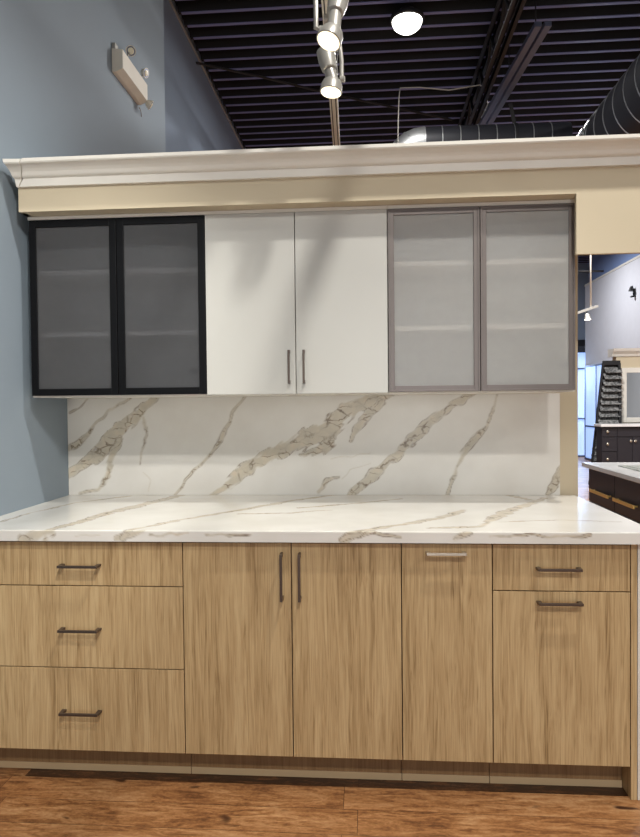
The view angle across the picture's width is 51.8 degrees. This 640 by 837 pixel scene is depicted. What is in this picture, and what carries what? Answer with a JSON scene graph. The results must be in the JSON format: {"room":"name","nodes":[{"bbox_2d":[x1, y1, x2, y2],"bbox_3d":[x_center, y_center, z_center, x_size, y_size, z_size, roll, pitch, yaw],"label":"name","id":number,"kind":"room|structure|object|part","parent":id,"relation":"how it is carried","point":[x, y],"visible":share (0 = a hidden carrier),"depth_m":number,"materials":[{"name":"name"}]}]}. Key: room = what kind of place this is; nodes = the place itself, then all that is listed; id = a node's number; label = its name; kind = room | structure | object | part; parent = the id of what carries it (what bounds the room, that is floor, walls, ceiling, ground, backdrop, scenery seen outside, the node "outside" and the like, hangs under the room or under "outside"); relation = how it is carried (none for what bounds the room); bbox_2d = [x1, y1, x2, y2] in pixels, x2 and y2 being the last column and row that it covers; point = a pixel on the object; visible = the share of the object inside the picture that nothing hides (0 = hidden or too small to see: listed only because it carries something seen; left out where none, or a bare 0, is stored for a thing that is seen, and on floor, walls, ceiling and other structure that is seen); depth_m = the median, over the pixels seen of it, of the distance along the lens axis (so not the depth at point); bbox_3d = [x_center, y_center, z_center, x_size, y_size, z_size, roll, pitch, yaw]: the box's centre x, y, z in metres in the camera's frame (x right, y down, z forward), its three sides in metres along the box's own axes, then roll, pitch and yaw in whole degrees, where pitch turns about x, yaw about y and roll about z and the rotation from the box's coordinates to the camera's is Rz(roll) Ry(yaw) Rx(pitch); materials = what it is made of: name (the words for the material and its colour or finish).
{"room":"store","nodes":[
{"label":"store","id":0,"kind":"room"},
{"bbox_2d":[0,0,165,515],"bbox_3d":[-1.716,-1.033,-0.548,0.356,4.826,10.922,0,1,4],"label":"wall","id":1,"kind":"structure","parent":0,"point":[61,95],"depth_m":3.04,"materials":[{"name":"blue paint"}]},
{"bbox_2d":[112,42,152,116],"bbox_3d":[-1.149,-2.121,4.090,0.099,0.279,0.490,0,1,4],"label":"emergency light","id":2,"kind":"object","parent":1,"relation":"attached to","point":[123,68],"visible":1,"depth_m":4.00,"materials":[{"name":"beige plastic"}]},
{"bbox_2d":[163,0,245,151],"bbox_3d":[-0.968,-1.303,11.492,0.406,4.826,13.208,0,1,4],"label":"wall","id":3,"kind":"structure","parent":0,"point":[195,119],"depth_m":5.94,"materials":[{"name":"blue paint"}]},
{"bbox_2d":[169,0,243,148],"bbox_3d":[-0.839,-3.548,10.674,0.013,0.015,11.671,0,1,4],"label":"trim","id":4,"kind":"structure","parent":3,"relation":"attached to","point":[170,1],"depth_m":6.47,"materials":[{"name":"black metal"}]},
{"bbox_2d":[196,61,452,120],"bbox_3d":[0.145,-3.407,6.913,3.071,0.038,0.053,-1,1,-27],"label":"conduit pipe","id":5,"kind":"object","parent":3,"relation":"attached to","point":[198,63],"visible":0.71,"depth_m":6.77,"materials":[{"name":"black metal"}]},
{"bbox_2d":[0,457,639,836],"bbox_3d":[2.830,1.247,5.789,11.938,0.102,24.130,0,1,4],"label":"floor","id":6,"kind":"structure","parent":0,"point":[33,802],"depth_m":2.21,"materials":[{"name":"brown wood"}]},
{"bbox_2d":[0,541,191,773],"bbox_3d":[-0.843,0.865,2.640,0.765,0.873,0.634,0,1,4],"label":"base cabinet","id":7,"kind":"object","parent":6,"relation":"on","point":[92,650],"visible":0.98,"depth_m":2.36,"materials":[{"name":"laminate"}]},
{"bbox_3d":[-0.856,0.523,2.334,0.149,0.009,0.038,0,1,4],"label":"handle","id":8,"kind":"part","parent":7,"relation":"part of","materials":[{"name":"black metal"}]},
{"bbox_3d":[-0.856,0.753,2.339,0.149,0.009,0.038,0,1,4],"label":"handle","id":9,"kind":"part","parent":7,"relation":"part of","materials":[{"name":"black metal"}]},
{"bbox_3d":[-0.856,1.050,2.346,0.146,0.009,0.038,0,1,4],"label":"handle","id":10,"kind":"part","parent":7,"relation":"part of","materials":[{"name":"black metal"}]},
{"bbox_3d":[-0.867,0.519,2.363,0.763,0.155,0.019,0,1,4],"label":"drawer","id":11,"kind":"part","parent":7,"relation":"part of","materials":[{"name":"brown wood"}]},
{"bbox_3d":[-0.864,0.746,2.368,0.763,0.292,0.019,0,1,4],"label":"drawer","id":12,"kind":"part","parent":7,"relation":"part of","materials":[{"name":"brown wood"}]},
{"bbox_3d":[-0.861,1.045,2.375,0.763,0.298,0.019,0,1,4],"label":"drawer","id":13,"kind":"part","parent":7,"relation":"part of","materials":[{"name":"brown wood"}]},
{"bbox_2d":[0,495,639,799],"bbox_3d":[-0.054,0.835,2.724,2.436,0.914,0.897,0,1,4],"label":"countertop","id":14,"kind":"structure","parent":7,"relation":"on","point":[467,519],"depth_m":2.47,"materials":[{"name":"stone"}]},
{"bbox_2d":[183,542,401,779],"bbox_3d":[-0.078,0.859,2.583,0.766,0.873,0.634,0,1,4],"label":"base cabinet","id":15,"kind":"object","parent":6,"relation":"on","point":[293,652],"visible":0.92,"depth_m":2.31,"materials":[{"name":"laminate"}]},
{"bbox_3d":[-0.289,0.813,2.327,0.382,0.753,0.019,0,1,4],"label":"door","id":16,"kind":"part","parent":15,"relation":"part of","materials":[{"name":"brown wood"}]},
{"bbox_3d":[-0.134,0.550,2.281,0.009,0.168,0.038,0,1,4],"label":"handle","id":17,"kind":"part","parent":15,"relation":"part of","materials":[{"name":"black metal"}]},
{"bbox_3d":[-0.071,0.550,2.276,0.009,0.168,0.038,0,1,4],"label":"handle","id":18,"kind":"part","parent":15,"relation":"part of","materials":[{"name":"black metal"}]},
{"bbox_3d":[0.094,0.810,2.298,0.378,0.753,0.019,0,1,4],"label":"door","id":19,"kind":"part","parent":15,"relation":"part of","materials":[{"name":"brown wood"}]},
{"bbox_2d":[401,543,492,782],"bbox_3d":[0.459,0.854,2.546,0.307,0.873,0.629,0,1,4],"label":"base cabinet","id":20,"kind":"object","parent":6,"relation":"on","point":[446,588],"visible":0.94,"depth_m":2.26,"materials":[{"name":"laminate"}]},
{"bbox_3d":[0.429,0.460,2.240,0.139,0.009,0.032,0,1,4],"label":"handle","id":21,"kind":"part","parent":20,"relation":"part of","materials":[{"name":"silver metal"}]},
{"bbox_2d":[489,544,636,799],"bbox_3d":[0.862,0.847,2.653,0.478,0.873,0.904,0,1,4],"label":"base cabinet","id":22,"kind":"object","parent":6,"relation":"on","point":[564,616],"visible":0.94,"depth_m":2.23,"materials":[{"name":"laminate"}]},
{"bbox_3d":[0.805,0.507,2.212,0.149,0.009,0.032,0,1,4],"label":"handle","id":23,"kind":"part","parent":22,"relation":"part of","materials":[{"name":"black metal"}]},
{"bbox_3d":[0.808,0.623,2.215,0.149,0.009,0.032,0,1,4],"label":"handle","id":24,"kind":"part","parent":22,"relation":"part of","materials":[{"name":"black metal"}]},
{"bbox_3d":[0.816,0.505,2.237,0.453,0.156,0.019,0,1,4],"label":"drawer","id":25,"kind":"part","parent":22,"relation":"part of","materials":[{"name":"brown wood"}]},
{"bbox_3d":[1.091,0.845,2.652,0.020,0.873,0.871,0,1,4],"label":"panel","id":26,"kind":"part","parent":22,"relation":"part of","materials":[{"name":"brown wood"}]},
{"bbox_2d":[588,360,621,484],"bbox_3d":[4.593,0.066,10.643,0.540,2.002,0.216,0,1,4],"label":"rack","id":27,"kind":"object","parent":6,"relation":"on","point":[617,363],"visible":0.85,"depth_m":10.62,"materials":[{"name":"black metal"}]},
{"bbox_3d":[4.461,0.086,10.628,0.320,1.967,0.056,-1,1,-20],"label":"rail","id":28,"kind":"part","parent":27,"relation":"part of","materials":[{"name":"black metal"}]},
{"bbox_3d":[4.636,0.094,10.739,0.419,1.936,0.020,0,1,4],"label":"panel","id":29,"kind":"part","parent":27,"relation":"part of","materials":[{"name":"black metal"}]},
{"bbox_3d":[4.832,0.082,10.606,0.047,1.964,0.184,0,1,12],"label":"rail","id":30,"kind":"part","parent":27,"relation":"part of","materials":[{"name":"black metal"}]},
{"bbox_3d":[4.644,0.638,10.670,0.452,0.104,0.125,0,1,4],"label":"board","id":31,"kind":"object","parent":27,"relation":"on","visible":0},
{"bbox_3d":[4.651,0.536,10.667,0.437,0.104,0.125,0,1,4],"label":"board","id":32,"kind":"object","parent":31,"relation":"on","visible":0},
{"bbox_3d":[4.657,0.435,10.664,0.423,0.104,0.125,0,1,4],"label":"board","id":33,"kind":"object","parent":32,"relation":"on","visible":0},
{"bbox_3d":[4.663,0.333,10.662,0.408,0.104,0.125,0,1,4],"label":"board","id":34,"kind":"object","parent":33,"relation":"on","visible":0},
{"bbox_3d":[4.669,0.232,10.659,0.394,0.104,0.125,0,1,4],"label":"board","id":35,"kind":"object","parent":34,"relation":"on","visible":0},
{"bbox_3d":[4.675,0.130,10.656,0.379,0.104,0.125,0,1,4],"label":"board","id":36,"kind":"object","parent":35,"relation":"on","visible":0},
{"bbox_2d":[598,417,618,423],"bbox_3d":[4.682,0.028,10.653,0.365,0.104,0.124,0,1,4],"label":"board","id":37,"kind":"object","parent":36,"relation":"on","point":[601,420],"visible":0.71,"depth_m":10.64,"materials":[{"name":"grey stone"}]},
{"bbox_2d":[599,411,621,416],"bbox_3d":[4.688,-0.073,10.650,0.350,0.104,0.124,0,1,4],"label":"board","id":38,"kind":"object","parent":37,"relation":"on","point":[601,413],"visible":0.71,"depth_m":10.64,"materials":[{"name":"grey stone"}]},
{"bbox_2d":[599,405,621,410],"bbox_3d":[4.694,-0.175,10.648,0.336,0.104,0.124,0,1,4],"label":"board","id":39,"kind":"object","parent":38,"relation":"on","point":[602,407],"visible":0.79,"depth_m":10.63,"materials":[{"name":"grey stone"}]},
{"bbox_2d":[600,398,621,404],"bbox_3d":[4.700,-0.277,10.645,0.321,0.104,0.124,0,1,4],"label":"board","id":40,"kind":"object","parent":39,"relation":"on","point":[604,401],"visible":1,"depth_m":10.63,"materials":[{"name":"grey stone"}]},
{"bbox_2d":[601,392,621,397],"bbox_3d":[4.706,-0.378,10.642,0.307,0.104,0.124,0,1,4],"label":"board","id":41,"kind":"object","parent":40,"relation":"on","point":[603,394],"visible":0.93,"depth_m":10.64,"materials":[{"name":"grey stone"}]},
{"bbox_2d":[602,386,621,391],"bbox_3d":[4.713,-0.480,10.639,0.292,0.104,0.124,0,1,4],"label":"board","id":42,"kind":"object","parent":41,"relation":"on","point":[604,388],"visible":0.93,"depth_m":10.62,"materials":[{"name":"grey stone"}]},
{"bbox_2d":[602,379,621,385],"bbox_3d":[4.719,-0.582,10.637,0.278,0.104,0.124,0,1,4],"label":"board","id":43,"kind":"object","parent":42,"relation":"on","point":[607,382],"visible":1,"depth_m":10.62,"materials":[{"name":"grey stone"}]},
{"bbox_2d":[603,373,621,378],"bbox_3d":[4.725,-0.683,10.634,0.263,0.104,0.124,0,1,4],"label":"board","id":44,"kind":"object","parent":43,"relation":"on","point":[606,375],"visible":1,"depth_m":10.62,"materials":[{"name":"grey stone"}]},
{"bbox_2d":[604,367,621,372],"bbox_3d":[4.731,-0.785,10.631,0.249,0.104,0.124,0,1,4],"label":"board","id":45,"kind":"object","parent":44,"relation":"on","point":[607,369],"visible":1,"depth_m":10.62,"materials":[{"name":"grey stone"}]},
{"bbox_2d":[582,462,639,523],"bbox_3d":[2.225,0.787,4.180,0.602,0.895,1.600,0,1,4],"label":"vanity cabinet","id":46,"kind":"object","parent":6,"relation":"on","point":[614,487],"visible":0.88,"depth_m":4.42,"materials":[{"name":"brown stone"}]},
{"bbox_3d":[1.972,0.528,4.633,0.034,0.023,0.368,0,1,4],"label":"bar handle","id":47,"kind":"part","parent":46,"relation":"part of","materials":[{"name":"gold metal"}]},
{"bbox_3d":[2.004,0.875,4.671,0.020,0.505,0.512,0,1,4],"label":"drawer","id":48,"kind":"part","parent":46,"relation":"part of","materials":[{"name":"brown wood"}]},
{"bbox_3d":[2.000,0.499,4.663,0.020,0.236,0.512,0,1,4],"label":"drawer","id":49,"kind":"part","parent":46,"relation":"part of","materials":[{"name":"black wood"}]},
{"bbox_2d":[582,462,639,482],"bbox_3d":[2.222,0.364,4.171,0.599,0.030,1.600,0,1,4],"label":"countertop","id":50,"kind":"structure","parent":46,"relation":"on","point":[611,468],"depth_m":4.52,"materials":[{"name":"white stone"}]},
{"bbox_2d":[618,465,639,471],"bbox_3d":[2.255,0.344,4.231,0.340,0.011,0.864,0,1,4],"label":"basin","id":51,"kind":"object","parent":50,"relation":"in","point":[636,468],"depth_m":4.51,"materials":[{"name":"white ceramic"}]},
{"bbox_3d":[1.938,0.538,4.183,0.034,0.023,0.350,0,1,4],"label":"bar handle","id":52,"kind":"part","parent":46,"relation":"part of","materials":[{"name":"gold metal"}]},
{"bbox_3d":[1.963,0.887,4.127,0.020,0.505,0.562,0,1,4],"label":"drawer","id":53,"kind":"part","parent":46,"relation":"part of","materials":[{"name":"brown wood"}]},
{"bbox_3d":[1.960,0.511,4.119,0.020,0.236,0.562,0,1,4],"label":"drawer","id":54,"kind":"part","parent":46,"relation":"part of","materials":[{"name":"brown wood"}]},
{"bbox_2d":[594,423,639,461],"bbox_3d":[4.983,0.576,10.307,1.245,0.993,0.318,0,1,4],"label":"vanity cabinet","id":55,"kind":"object","parent":6,"relation":"on","point":[615,442],"visible":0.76,"depth_m":10.22,"materials":[{"name":"black wood"}]},
{"bbox_3d":[4.503,0.637,10.246,0.224,0.229,0.020,0,1,4],"label":"drawer","id":56,"kind":"part","parent":55,"relation":"part of","materials":[{"name":"black wood"}]},
{"bbox_3d":[4.501,0.402,10.241,0.224,0.216,0.020,0,1,4],"label":"drawer","id":57,"kind":"part","parent":55,"relation":"part of","materials":[{"name":"black wood"}]},
{"bbox_3d":[4.499,0.212,10.236,0.224,0.140,0.020,0,1,4],"label":"drawer","id":58,"kind":"part","parent":55,"relation":"part of","materials":[{"name":"black wood"}]},
{"bbox_2d":[594,423,639,426],"bbox_3d":[4.979,0.100,10.296,1.245,0.041,0.318,0,1,4],"label":"countertop","id":59,"kind":"structure","parent":55,"relation":"on","point":[612,424],"depth_m":10.17,"materials":[{"name":"white stone"}]},
{"bbox_3d":[4.735,0.648,10.229,0.226,0.711,0.020,0,1,4],"label":"door","id":60,"kind":"part","parent":55,"relation":"part of","materials":[{"name":"black wood"}]},
{"bbox_3d":[5.080,0.207,10.193,0.927,0.140,0.020,0,1,4],"label":"rail","id":61,"kind":"part","parent":55,"relation":"part of","materials":[{"name":"black wood"}]},
{"bbox_3d":[5.200,0.644,10.194,0.696,0.711,0.020,0,1,4],"label":"door","id":62,"kind":"part","parent":55,"relation":"part of","materials":[{"name":"black wood"}]},
{"bbox_2d":[69,197,577,495],"bbox_3d":[-0.012,0.113,3.241,2.459,2.334,0.132,0,1,4],"label":"wall","id":63,"kind":"structure","parent":0,"point":[568,400],"depth_m":3.09,"materials":[{"name":"beige paint"}]},
{"bbox_2d":[27,211,224,397],"bbox_3d":[-0.839,-0.479,2.992,0.760,0.764,0.457,0,1,4],"label":"upper cabinet","id":64,"kind":"object","parent":63,"relation":"attached to","point":[118,301],"visible":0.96,"depth_m":2.77,"materials":[{"name":"grey glass"}]},
{"bbox_3d":[-1.040,-0.468,2.785,0.328,0.692,0.004,0,1,4],"label":"glass pane","id":65,"kind":"part","parent":64,"relation":"part of","materials":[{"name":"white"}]},
{"bbox_3d":[-1.040,-0.468,2.788,0.376,0.741,0.020,0,1,4],"label":"door","id":66,"kind":"part","parent":64,"relation":"part of","materials":[{"name":"grey glass"}]},
{"bbox_3d":[-0.663,-0.471,2.757,0.326,0.692,0.004,0,1,4],"label":"glass pane","id":67,"kind":"part","parent":64,"relation":"part of","materials":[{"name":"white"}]},
{"bbox_3d":[-0.663,-0.471,2.760,0.374,0.741,0.020,0,1,4],"label":"door","id":68,"kind":"part","parent":64,"relation":"part of","materials":[{"name":"grey glass"}]},
{"bbox_2d":[204,205,387,396],"bbox_3d":[-0.084,-0.485,2.918,0.754,0.764,0.492,0,1,4],"label":"upper cabinet","id":69,"kind":"object","parent":63,"relation":"attached to","point":[297,298],"visible":1,"depth_m":2.71,"materials":[{"name":"white paint"}]},
{"bbox_3d":[-0.288,-0.473,2.731,0.372,0.746,0.019,0,1,4],"label":"door","id":70,"kind":"part","parent":69,"relation":"part of","materials":[{"name":"white paint"}]},
{"bbox_3d":[-0.127,-0.212,2.698,0.009,0.140,0.035,0,1,4],"label":"handle","id":71,"kind":"part","parent":69,"relation":"part of","materials":[{"name":"silver metal"}]},
{"bbox_3d":[-0.066,-0.213,2.693,0.009,0.140,0.035,0,1,4],"label":"handle","id":72,"kind":"part","parent":69,"relation":"part of","materials":[{"name":"silver metal"}]},
{"bbox_3d":[0.088,-0.476,2.703,0.376,0.746,0.019,0,1,4],"label":"door","id":73,"kind":"part","parent":69,"relation":"part of","materials":[{"name":"white paint"}]},
{"bbox_2d":[67,393,559,494],"bbox_3d":[-0.061,0.130,3.168,2.369,0.476,0.019,0,1,4],"label":"backsplash","id":74,"kind":"structure","parent":63,"relation":"attached to","point":[441,444],"depth_m":3.15,"materials":[{"name":"stone"}]},
{"bbox_2d":[3,134,639,187],"bbox_3d":[0.986,-1.021,2.838,4.468,0.094,0.747,0,1,4],"label":"trim","id":75,"kind":"structure","parent":63,"relation":"attached to","point":[618,150],"depth_m":2.58,"materials":[{"name":"white wood"}]},
{"bbox_2d":[18,166,639,254],"bbox_3d":[0.994,-0.845,2.804,4.450,0.404,0.505,0,1,4],"label":"soffit","id":76,"kind":"structure","parent":63,"relation":"attached to","point":[607,199],"depth_m":2.61,"materials":[{"name":"beige paint"}]},
{"bbox_2d":[387,199,575,394],"bbox_3d":[0.666,-0.492,2.877,0.746,0.764,0.461,0,1,4],"label":"upper cabinet","id":77,"kind":"object","parent":63,"relation":"attached to","point":[481,295],"visible":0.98,"depth_m":2.65,"materials":[{"name":"white glass"}]},
{"bbox_3d":[0.462,-0.481,2.674,0.366,0.741,0.024,0,1,4],"label":"door","id":78,"kind":"part","parent":77,"relation":"part of","materials":[{"name":"white glass"}]},
{"bbox_3d":[0.462,-0.481,2.673,0.328,0.703,0.004,0,1,4],"label":"glass pane","id":79,"kind":"part","parent":77,"relation":"part of","materials":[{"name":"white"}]},
{"bbox_3d":[0.833,-0.484,2.645,0.333,0.703,0.004,0,1,4],"label":"glass pane","id":80,"kind":"part","parent":77,"relation":"part of","materials":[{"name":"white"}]},
{"bbox_3d":[0.833,-0.484,2.646,0.371,0.741,0.024,0,1,4],"label":"door","id":81,"kind":"part","parent":77,"relation":"part of","materials":[{"name":"white glass"}]},
{"bbox_2d":[172,0,639,263],"bbox_3d":[2.781,-3.569,5.684,11.938,0.169,24.130,0,1,4],"label":"ceiling","id":82,"kind":"structure","parent":0,"point":[588,46],"depth_m":6.48,"materials":[{"name":"paint"}]},
{"bbox_2d":[321,0,339,145],"bbox_3d":[0.188,-2.517,2.691,0.370,1.760,4.123,-1,1,3],"label":"track","id":83,"kind":"object","parent":82,"relation":"hanging from","point":[334,113],"visible":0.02,"depth_m":3.63,"materials":[{"name":"silver metal"}]},
{"bbox_2d":[313,0,348,51],"bbox_3d":[0.038,-1.471,2.351,0.137,0.319,0.153,0,1,4],"label":"track spotlight","id":84,"kind":"object","parent":83,"relation":"hanging from","point":[329,36],"visible":1,"depth_m":2.33,"materials":[{"name":"silver metal"}]},
{"bbox_3d":[-0.007,-1.493,2.350,0.048,0.253,0.061,0,1,4],"label":"arm","id":85,"kind":"part","parent":84,"relation":"part of","materials":[{"name":"silver metal"}]},
{"bbox_2d":[317,14,344,98],"bbox_3d":[0.040,-1.484,2.704,0.114,0.309,0.093,0,2,37],"label":"track spotlight","id":86,"kind":"object","parent":83,"relation":"hanging from","point":[331,86],"visible":0.84,"depth_m":2.69,"materials":[{"name":"silver metal"}]},
{"bbox_3d":[0.073,-1.504,2.703,0.058,0.249,0.031,0,1,4],"label":"arm","id":87,"kind":"part","parent":86,"relation":"part of","materials":[{"name":"silver metal"}]},
{"bbox_2d":[390,5,423,34],"bbox_3d":[0.735,-3.364,5.561,0.283,0.202,0.283,0,1,4],"label":"lamp","id":88,"kind":"object","parent":82,"relation":"attached to","point":[407,20],"visible":1,"depth_m":5.49,"materials":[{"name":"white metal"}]},
{"bbox_2d":[458,0,526,124],"bbox_3d":[1.733,-3.366,8.310,0.107,0.373,8.898,0,1,4],"label":"beam","id":89,"kind":"structure","parent":82,"relation":"attached to","point":[514,11],"depth_m":5.96,"materials":[{"name":"black metal"}]},
{"bbox_2d":[397,84,487,142],"bbox_3d":[1.378,-2.941,6.608,1.139,0.646,0.556,-1,2,-34],"label":"loose cable","id":90,"kind":"object","parent":89,"relation":"hanging from","point":[479,84],"visible":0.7,"depth_m":6.46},
{"bbox_2d":[393,103,572,142],"bbox_3d":[1.571,-2.758,6.684,1.847,0.780,0.342,0,1,4],"label":"duct","id":91,"kind":"object","parent":89,"relation":"hanging from","point":[515,130],"visible":0.34,"depth_m":6.53,"materials":[{"name":"black metal"}]},
{"bbox_2d":[576,54,639,135],"bbox_3d":[2.698,-2.592,4.806,0.671,0.671,4.544,0,1,4],"label":"duct","id":92,"kind":"object","parent":91,"relation":"attached to","point":[619,112],"visible":0.41,"depth_m":5.35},
{"bbox_2d":[478,0,551,124],"bbox_3d":[1.761,-3.300,6.122,0.129,0.381,1.890,-1,1,0],"label":"channel","id":93,"kind":"object","parent":82,"relation":"hanging from","point":[536,35],"visible":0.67,"depth_m":5.87,"materials":[{"name":"metal"}]},
{"bbox_3d":[1.751,-3.320,6.097,0.009,0.340,0.009,-1,1,-18],"label":"threaded rod","id":94,"kind":"part","parent":93,"relation":"part of","materials":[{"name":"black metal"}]},
{"bbox_2d":[578,255,598,313],"bbox_3d":[3.309,-2.410,8.320,0.471,2.282,0.033,-1,1,-15],"label":"track","id":95,"kind":"object","parent":82,"relation":"hanging from","point":[596,306],"visible":0.44,"depth_m":8.36,"materials":[{"name":"silver metal"}]},
{"bbox_2d":[584,311,590,319],"bbox_3d":[3.394,-1.309,8.344,0.080,0.126,0.080,0,1,4],"label":"track spotlight","id":96,"kind":"object","parent":95,"relation":"hanging from","point":[587,316],"visible":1,"depth_m":8.32,"materials":[{"name":"white metal"}]},
{"bbox_3d":[3.320,-1.357,8.343,0.471,0.174,0.033,-1,1,-15],"label":"rail","id":97,"kind":"part","parent":95,"relation":"part of","materials":[{"name":"silver metal"}]},
{"bbox_3d":[3.433,-2.482,8.350,0.023,2.141,0.023,0,1,4],"label":"suspension rod","id":98,"kind":"part","parent":95,"relation":"part of","materials":[{"name":"white metal"}]},
{"bbox_3d":[3.543,-2.815,9.745,0.445,1.534,0.305,0,1,4],"label":"pillar","id":99,"kind":"structure","parent":82,"relation":"hanging from","visible":0},
{"bbox_2d":[578,270,603,271],"bbox_3d":[3.965,-2.165,9.678,0.392,0.035,0.030,0,1,4],"label":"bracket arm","id":100,"kind":"object","parent":99,"relation":"attached to","point":[578,270],"visible":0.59,"depth_m":9.66,"materials":[{"name":"black metal"}]},
{"bbox_2d":[578,263,588,339],"bbox_3d":[4.509,-1.425,16.252,9.799,4.750,0.152,0,1,4],"label":"wall","id":101,"kind":"structure","parent":0,"point":[583,277],"depth_m":16.00,"materials":[{"name":"blue paint"}]},
{"bbox_2d":[578,353,584,456],"bbox_3d":[6.440,-0.387,16.099,0.457,2.642,0.117,0,1,4],"label":"window","id":102,"kind":"structure","parent":101,"relation":"in","point":[581,356],"depth_m":16.11,"materials":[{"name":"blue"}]},
{"bbox_2d":[578,340,584,352],"bbox_3d":[6.415,-1.754,15.915,0.508,0.305,0.185,0,1,4],"label":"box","id":103,"kind":"object","parent":102,"relation":"attached to","point":[581,343],"visible":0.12,"depth_m":15.84,"materials":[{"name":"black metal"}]},
{"bbox_2d":[585,257,639,458],"bbox_3d":[6.087,-1.004,12.807,0.152,4.026,5.182,0,1,4],"label":"wall","id":104,"kind":"structure","parent":0,"point":[615,323],"depth_m":13.59,"materials":[{"name":"grey paint"}]},
{"bbox_2d":[584,363,601,460],"bbox_3d":[6.138,-0.116,14.619,0.029,2.172,1.524,0,1,4],"label":"window","id":105,"kind":"structure","parent":104,"relation":"in","point":[592,373],"depth_m":15.00,"materials":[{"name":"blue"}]},
{"bbox_2d":[585,255,639,285],"bbox_3d":[6.071,-3.038,12.762,0.193,0.043,5.182,0,1,4],"label":"trim","id":106,"kind":"structure","parent":104,"relation":"on","point":[638,256],"depth_m":13.47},
{"bbox_2d":[628,286,635,297],"bbox_3d":[5.911,-2.408,12.482,0.123,0.222,0.095,0,1,4],"label":"wall lamp","id":107,"kind":"object","parent":104,"relation":"attached to","point":[631,288],"visible":1,"depth_m":12.45,"materials":[{"name":"black metal"}]},
{"bbox_2d":[589,254,639,281],"bbox_3d":[6.106,-3.400,12.751,0.064,0.681,5.182,0,1,4],"label":"wall","id":108,"kind":"structure","parent":0,"point":[608,262],"depth_m":14.21,"materials":[{"name":"blue paint"}]},
{"bbox_2d":[612,356,639,422],"bbox_3d":[5.561,0.001,10.894,1.339,2.106,0.178,0,1,4],"label":"wall","id":109,"kind":"structure","parent":0,"point":[627,361],"depth_m":10.82,"materials":[{"name":"beige paint"}]},
{"bbox_2d":[608,348,639,356],"bbox_3d":[5.508,-1.088,10.820,1.415,0.127,0.284,0,1,4],"label":"trim","id":110,"kind":"structure","parent":109,"relation":"on","point":[616,352],"depth_m":10.77,"materials":[{"name":"beige wood"}]},
{"bbox_2d":[621,368,639,422],"bbox_3d":[5.453,-0.386,10.772,1.021,0.897,0.058,0,1,4],"label":"framed mirror","id":111,"kind":"object","parent":109,"relation":"attached to","point":[630,380],"visible":0.88,"depth_m":10.79,"materials":[{"name":"silver metal"}]},
{"bbox_2d":[627,373,639,417],"bbox_3d":[5.454,-0.387,10.786,0.869,0.744,0.015,0,1,4],"label":"mirror glass","id":112,"kind":"object","parent":111,"relation":"attached to","point":[633,379],"depth_m":10.80,"materials":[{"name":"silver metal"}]}
]}

